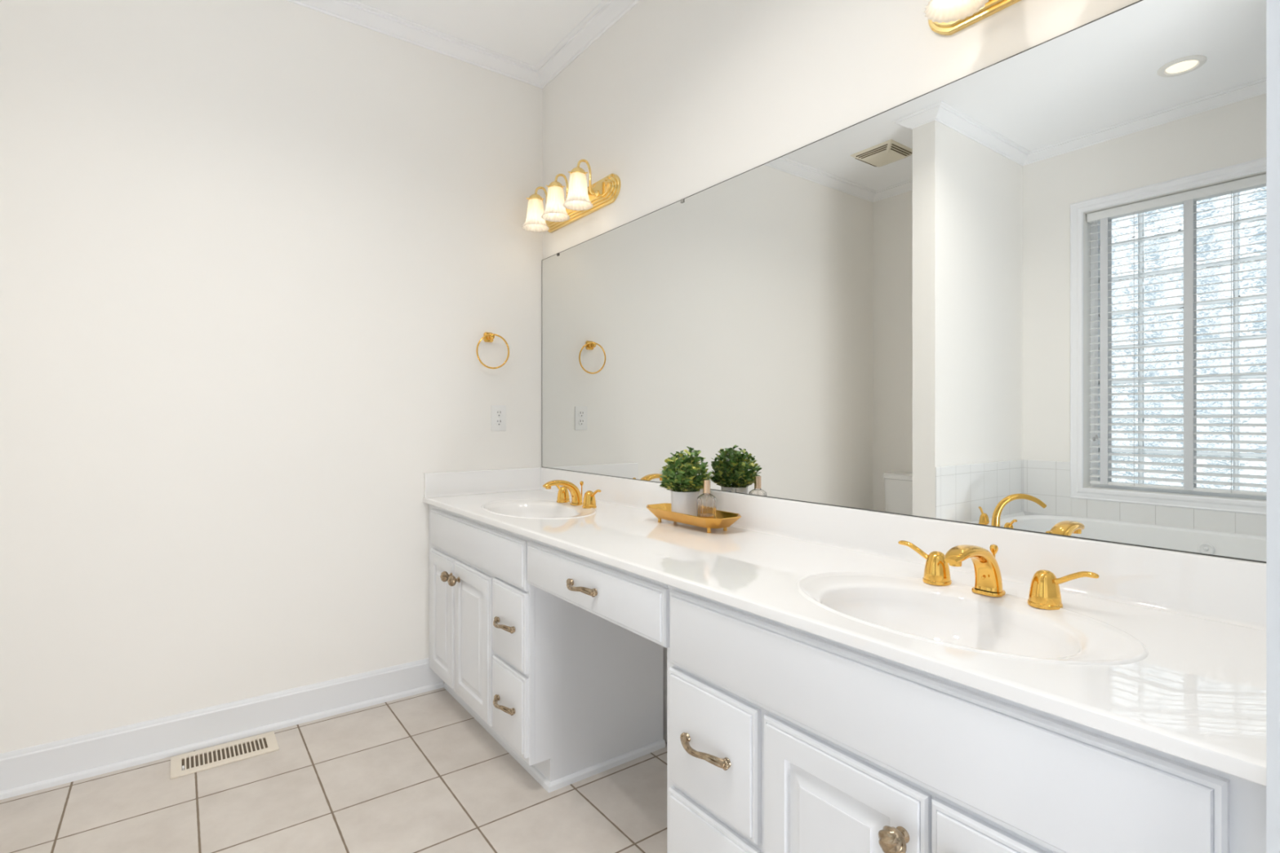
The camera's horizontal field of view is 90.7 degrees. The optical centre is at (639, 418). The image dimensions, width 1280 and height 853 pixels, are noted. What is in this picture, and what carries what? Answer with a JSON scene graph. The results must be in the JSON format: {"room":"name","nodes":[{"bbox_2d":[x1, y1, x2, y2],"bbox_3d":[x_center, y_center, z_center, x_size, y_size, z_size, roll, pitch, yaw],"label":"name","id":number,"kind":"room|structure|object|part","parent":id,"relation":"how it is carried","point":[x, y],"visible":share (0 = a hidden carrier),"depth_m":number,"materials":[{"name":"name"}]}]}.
{"room":"bathroom","nodes":[
{"label":"bathroom","id":0,"kind":"room"},
{"bbox_2d":[0,0,542,753],"bbox_3d":[-1.601,-0.225,2.112,3.020,2.660,0.120,0,0,-36],"label":"wall","id":1,"kind":"structure","parent":0,"point":[257,257],"depth_m":2.19,"materials":[{"name":"paint"}]},
{"bbox_2d":[0,657,444,799],"bbox_3d":[-1.665,1.041,1.980,2.115,0.128,0.018,0,0,-36],"label":"baseboard","id":2,"kind":"structure","parent":1,"relation":"attached to","point":[45,766],"depth_m":2.12,"materials":[{"name":"white paint"}]},
{"bbox_2d":[286,0,542,88],"bbox_3d":[-1.463,-1.531,2.095,2.577,0.046,0.072,0,0,-36],"label":"trim","id":3,"kind":"structure","parent":1,"relation":"attached to","point":[353,11],"depth_m":2.53,"materials":[{"name":"white paint"}]},
{"bbox_2d":[475,332,509,368],"bbox_3d":[-0.636,-0.293,2.713,0.150,0.160,0.052,0,0,-36],"label":"towel ring","id":4,"kind":"object","parent":1,"relation":"attached to","point":[487,336],"visible":1,"depth_m":2.71,"materials":[{"name":"gold metal"}]},
{"bbox_2d":[491,404,506,431],"bbox_3d":[-0.616,-0.003,2.756,0.069,0.113,0.008,0,0,-36],"label":"wall outlet","id":5,"kind":"object","parent":1,"relation":"attached to","point":[498,412],"visible":1,"depth_m":2.75,"materials":[{"name":"white plastic"}]},
{"bbox_2d":[495,409,502,417],"bbox_3d":[-0.615,-0.022,2.754,0.033,0.033,0.002,0,0,-36],"label":"receptacle","id":6,"kind":"object","parent":5,"relation":"attached to","point":[499,413],"depth_m":2.75,"materials":[{"name":"grey plastic"}]},
{"bbox_2d":[495,418,502,426],"bbox_3d":[-0.615,0.017,2.754,0.033,0.033,0.002,0,0,-36],"label":"receptacle","id":7,"kind":"object","parent":5,"relation":"attached to","point":[499,422],"depth_m":2.75,"materials":[{"name":"grey plastic"}]},
{"bbox_2d":[0,687,666,852],"bbox_3d":[0.738,1.135,0.851,5.300,0.060,4.920,0,0,-36],"label":"floor","id":8,"kind":"structure","parent":0,"point":[418,773],"depth_m":1.83,"materials":[{"name":"tile"}]},
{"bbox_2d":[169,731,279,779],"bbox_3d":[-1.364,1.101,2.079,0.292,0.008,0.146,0,0,-36],"label":"floor vent","id":9,"kind":"object","parent":8,"relation":"in","point":[185,764],"visible":1,"depth_m":2.07,"materials":[{"name":"beige metal"}]},
{"bbox_2d":[428,503,665,792],"bbox_3d":[-0.411,0.722,2.336,0.554,0.767,0.926,0,0,-36],"label":"vanity cabinet","id":10,"kind":"object","parent":8,"relation":"on","point":[573,695],"visible":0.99,"depth_m":1.99,"materials":[{"name":"white wood"}]},
{"bbox_3d":[-0.753,0.757,2.417,0.016,0.480,0.268,0,0,-36],"label":"door","id":11,"kind":"part","parent":10,"relation":"part of","materials":[{"name":"paint"}]},
{"bbox_3d":[-0.708,0.575,2.306,0.041,0.040,0.039,0,0,-36],"label":"knob","id":12,"kind":"part","parent":10,"relation":"part of","materials":[{"name":"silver metal"}]},
{"bbox_3d":[-0.663,0.575,2.245,0.041,0.040,0.039,0,0,-36],"label":"knob","id":13,"kind":"part","parent":10,"relation":"part of","materials":[{"name":"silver metal"}]},
{"bbox_3d":[-0.577,0.757,2.176,0.016,0.480,0.322,0,0,-36],"label":"door","id":14,"kind":"part","parent":10,"relation":"part of","materials":[{"name":"paint"}]},
{"bbox_3d":[-0.585,0.675,2.216,0.018,0.675,0.914,0,0,-36],"label":"frame","id":15,"kind":"part","parent":10,"relation":"part of","materials":[{"name":"paint"}]},
{"bbox_3d":[-0.421,0.873,1.925,0.035,0.021,0.133,0,0,-36],"label":"pull handle","id":16,"kind":"part","parent":10,"relation":"part of","materials":[{"name":"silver metal"}]},
{"bbox_3d":[-0.421,0.629,1.925,0.035,0.021,0.133,0,0,-36],"label":"pull handle","id":17,"kind":"part","parent":10,"relation":"part of","materials":[{"name":"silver metal"}]},
{"bbox_3d":[-0.402,0.875,1.938,0.016,0.231,0.237,0,0,-36],"label":"drawer","id":18,"kind":"part","parent":10,"relation":"part of","materials":[{"name":"paint"}]},
{"bbox_3d":[-0.402,0.628,1.938,0.016,0.235,0.237,0,0,-36],"label":"drawer","id":19,"kind":"part","parent":10,"relation":"part of","materials":[{"name":"paint"}]},
{"bbox_3d":[-0.361,1.094,2.362,0.442,0.022,0.909,0,0,-36],"label":"shoe molding","id":20,"kind":"part","parent":10,"relation":"part of","materials":[{"name":"white paint"}]},
{"bbox_2d":[422,466,1266,786],"bbox_3d":[0.065,0.333,1.731,0.541,0.224,2.465,0,0,-36],"label":"countertop","id":21,"kind":"structure","parent":10,"relation":"on","point":[1163,651],"depth_m":1.12,"materials":[{"name":"stone"}]},
{"bbox_2d":[480,498,596,519],"bbox_3d":[-0.366,0.381,2.254,0.356,0.129,0.550,0,0,-36],"label":"sink basin","id":22,"kind":"object","parent":21,"relation":"in","point":[512,508],"depth_m":2.39,"materials":[{"name":"white ceramic"}]},
{"bbox_2d":[542,480,600,508],"bbox_3d":[-0.279,0.271,2.317,0.166,0.096,0.349,0,0,-36],"label":"sink faucet","id":23,"kind":"object","parent":21,"relation":"on","point":[588,502],"visible":1,"depth_m":2.32,"materials":[{"name":"gold metal"}]},
{"bbox_3d":[-0.283,0.269,2.314,0.155,0.092,0.046,0,0,-36],"label":"spout","id":24,"kind":"part","parent":23,"relation":"part of","materials":[{"name":"gold metal"}]},
{"bbox_3d":[-0.294,0.289,2.423,0.052,0.061,0.052,0,0,-36],"label":"handle","id":25,"kind":"part","parent":23,"relation":"part of","materials":[{"name":"gold metal"}]},
{"bbox_3d":[-0.235,0.316,2.349,0.042,0.006,0.052,0,0,-36],"label":"foot plate","id":26,"kind":"part","parent":23,"relation":"part of","materials":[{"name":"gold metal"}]},
{"bbox_3d":[-0.218,0.276,2.362,0.014,0.086,0.014,0,0,-36],"label":"lift rod","id":27,"kind":"part","parent":23,"relation":"part of","materials":[{"name":"gold metal"}]},
{"bbox_3d":[-0.182,0.289,2.270,0.052,0.061,0.052,0,0,-36],"label":"handle","id":28,"kind":"part","parent":23,"relation":"part of","materials":[{"name":"gold metal"}]},
{"bbox_3d":[-0.157,0.266,2.236,0.017,0.036,0.073,0,0,-36],"label":"lever","id":29,"kind":"part","parent":23,"relation":"part of","materials":[{"name":"gold metal"}]},
{"bbox_2d":[527,537,669,648],"bbox_3d":[0.035,0.407,1.702,0.507,0.139,0.648,0,0,-36],"label":"drawer","id":30,"kind":"object","parent":21,"relation":"attached to","point":[636,603],"visible":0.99,"depth_m":1.50,"materials":[{"name":"paint"}]},
{"bbox_3d":[-0.151,0.417,1.557,0.035,0.021,0.133,0,0,-36],"label":"pull handle","id":31,"kind":"part","parent":30,"relation":"part of","materials":[{"name":"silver metal"}]},
{"bbox_2d":[646,502,741,533],"bbox_3d":[0.152,0.295,1.879,0.132,0.047,0.344,0,0,-36],"label":"tray","id":32,"kind":"object","parent":21,"relation":"on","point":[724,520],"visible":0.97,"depth_m":1.82,"materials":[{"name":"gold metal"}]},
{"bbox_2d":[658,446,714,515],"bbox_3d":[0.134,0.193,1.911,0.170,0.220,0.167,0,0,-36],"label":"potted plant","id":33,"kind":"object","parent":32,"relation":"in","point":[684,496],"visible":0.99,"depth_m":1.87,"materials":[{"name":"green plant"}]},
{"bbox_3d":[0.136,0.260,1.908,0.085,0.086,0.085,0,0,-36],"label":"pot","id":34,"kind":"part","parent":33,"relation":"part of","materials":[{"name":"white ceramic"}]},
{"bbox_2d":[697,480,716,518],"bbox_3d":[0.193,0.240,1.827,0.056,0.126,0.056,0,0,-36],"label":"perfume bottle","id":35,"kind":"object","parent":32,"relation":"on","point":[706,502],"visible":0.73,"depth_m":1.81,"materials":[{"name":"clear glass"}]},
{"bbox_3d":[0.193,0.258,1.827,0.056,0.090,0.056,0,0,-36],"label":"bottle glass","id":36,"kind":"part","parent":35,"relation":"part of","materials":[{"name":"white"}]},
{"bbox_2d":[795,572,1148,666],"bbox_3d":[0.509,0.381,1.062,0.356,0.129,0.550,0,0,-36],"label":"sink basin","id":37,"kind":"object","parent":21,"relation":"in","point":[1005,630],"depth_m":1.10,"materials":[{"name":"white ceramic"}]},
{"bbox_2d":[897,540,1099,609],"bbox_3d":[0.595,0.271,1.126,0.166,0.096,0.349,0,0,-36],"label":"sink faucet","id":38,"kind":"object","parent":21,"relation":"on","point":[1044,590],"visible":1,"depth_m":1.12,"materials":[{"name":"gold metal"}]},
{"bbox_3d":[0.554,0.266,1.267,0.017,0.036,0.073,0,0,-36],"label":"lever","id":39,"kind":"part","parent":38,"relation":"part of","materials":[{"name":"gold metal"}]},
{"bbox_3d":[0.579,0.289,1.232,0.052,0.061,0.052,0,0,-36],"label":"handle","id":40,"kind":"part","parent":38,"relation":"part of","materials":[{"name":"gold metal"}]},
{"bbox_3d":[0.590,0.269,1.123,0.155,0.092,0.046,0,0,-36],"label":"spout","id":41,"kind":"part","parent":38,"relation":"part of","materials":[{"name":"gold metal"}]},
{"bbox_3d":[0.639,0.316,1.158,0.042,0.006,0.052,0,0,-36],"label":"foot plate","id":42,"kind":"part","parent":38,"relation":"part of","materials":[{"name":"gold metal"}]},
{"bbox_3d":[0.656,0.276,1.171,0.014,0.086,0.014,0,0,-36],"label":"lift rod","id":43,"kind":"part","parent":38,"relation":"part of","materials":[{"name":"gold metal"}]},
{"bbox_3d":[0.692,0.289,1.079,0.052,0.061,0.052,0,0,-36],"label":"handle","id":44,"kind":"part","parent":38,"relation":"part of","materials":[{"name":"gold metal"}]},
{"bbox_3d":[0.717,0.266,1.045,0.017,0.036,0.073,0,0,-36],"label":"lever","id":45,"kind":"part","parent":38,"relation":"part of","materials":[{"name":"gold metal"}]},
{"bbox_2d":[666,584,1266,852],"bbox_3d":[0.500,0.722,1.094,0.554,0.767,0.924,0,0,-36],"label":"vanity cabinet","id":46,"kind":"object","parent":8,"relation":"on","point":[782,738],"visible":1,"depth_m":0.91,"materials":[{"name":"paint"}]},
{"bbox_3d":[0.116,0.629,1.193,0.035,0.021,0.133,0,0,-36],"label":"pull handle","id":47,"kind":"part","parent":46,"relation":"part of","materials":[{"name":"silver metal"}]},
{"bbox_3d":[0.134,0.876,1.207,0.016,0.230,0.245,0,0,-36],"label":"drawer","id":48,"kind":"part","parent":46,"relation":"part of","materials":[{"name":"paint"}]},
{"bbox_3d":[0.134,0.630,1.207,0.016,0.235,0.245,0,0,-36],"label":"drawer","id":49,"kind":"part","parent":46,"relation":"part of","materials":[{"name":"paint"}]},
{"bbox_3d":[0.303,0.755,0.976,0.016,0.484,0.296,0,0,-36],"label":"door","id":50,"kind":"part","parent":46,"relation":"part of","materials":[{"name":"paint"}]},
{"bbox_3d":[0.349,0.578,0.866,0.041,0.040,0.039,0,0,-36],"label":"knob","id":51,"kind":"part","parent":46,"relation":"part of","materials":[{"name":"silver metal"}]},
{"bbox_3d":[0.482,0.755,0.733,0.016,0.484,0.298,0,0,-36],"label":"door","id":52,"kind":"part","parent":46,"relation":"part of","materials":[{"name":"paint"}]},
{"bbox_2d":[355,0,602,66],"bbox_3d":[0.738,-1.605,0.851,5.300,0.100,4.920,0,0,-36],"label":"ceiling","id":53,"kind":"structure","parent":0,"point":[526,31],"depth_m":2.45,"materials":[{"name":"white paint"}]},
{"bbox_2d":[542,0,1139,742],"bbox_3d":[0.368,-0.225,1.879,0.120,2.660,2.585,0,0,-36],"label":"wall","id":54,"kind":"structure","parent":0,"point":[677,100],"depth_m":1.91,"materials":[{"name":"paint"}]},
{"bbox_2d":[521,159,620,232],"bbox_3d":[-0.317,-0.903,2.564,0.175,0.183,0.590,0,0,-36],"label":"vanity light","id":55,"kind":"object","parent":54,"relation":"attached to","point":[581,201],"visible":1,"depth_m":2.51,"materials":[{"name":"gold metal"}]},
{"bbox_3d":[-0.444,-0.871,2.689,0.117,0.117,0.117,0,0,-36],"label":"lamp shade","id":56,"kind":"part","parent":55,"relation":"part of","materials":[{"name":"white glass"}]},
{"bbox_3d":[-0.411,-0.928,2.713,0.092,0.134,0.028,0,0,-36],"label":"arm","id":57,"kind":"part","parent":55,"relation":"part of","materials":[{"name":"gold metal"}]},
{"bbox_3d":[-0.340,-0.871,2.547,0.117,0.117,0.117,0,0,-36],"label":"lamp shade","id":58,"kind":"part","parent":55,"relation":"part of","materials":[{"name":"white glass"}]},
{"bbox_3d":[-0.307,-0.928,2.571,0.092,0.134,0.028,0,0,-36],"label":"arm","id":59,"kind":"part","parent":55,"relation":"part of","materials":[{"name":"gold metal"}]},
{"bbox_3d":[-0.236,-0.871,2.405,0.117,0.117,0.117,0,0,-36],"label":"lamp shade","id":60,"kind":"part","parent":55,"relation":"part of","materials":[{"name":"white glass"}]},
{"bbox_3d":[-0.203,-0.928,2.430,0.092,0.134,0.028,0,0,-36],"label":"arm","id":61,"kind":"part","parent":55,"relation":"part of","materials":[{"name":"gold metal"}]},
{"bbox_2d":[535,0,639,88],"bbox_3d":[0.255,-1.531,1.871,0.072,0.046,2.465,0,0,-36],"label":"trim","id":62,"kind":"structure","parent":54,"relation":"attached to","point":[606,13],"depth_m":2.53,"materials":[{"name":"white paint"}]},
{"bbox_2d":[539,466,1266,631],"bbox_3d":[0.272,0.280,1.883,0.027,0.117,2.465,0,0,-36],"label":"backsplash","id":63,"kind":"structure","parent":54,"relation":"attached to","point":[1230,591],"depth_m":1.23,"materials":[{"name":"stone"}]},
{"bbox_2d":[542,0,1266,563],"bbox_3d":[0.281,-0.251,1.889,0.009,0.944,2.458,0,0,-36],"label":"wall mirror","id":64,"kind":"object","parent":54,"relation":"attached to","point":[1025,291],"visible":1,"depth_m":1.30,"materials":[{"name":"silver mirror"}]},
{"bbox_2d":[924,0,1021,35],"bbox_3d":[0.747,-0.903,1.113,0.175,0.183,0.590,0,0,-36],"label":"vanity light","id":65,"kind":"object","parent":54,"relation":"attached to","point":[945,17],"visible":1,"depth_m":1.28,"materials":[{"name":"gold metal"}]},
{"bbox_3d":[0.620,-0.871,1.238,0.117,0.117,0.117,0,0,-36],"label":"lamp shade","id":66,"kind":"part","parent":65,"relation":"part of","materials":[{"name":"white glass"}]},
{"bbox_2d":[1266,0,1279,852],"bbox_3d":[-0.053,-0.225,0.042,2.732,2.660,0.120,0,0,-36],"label":"wall","id":67,"kind":"structure","parent":0,"point":[1273,6],"depth_m":0.57,"materials":[{"name":"white paint"}]}
]}

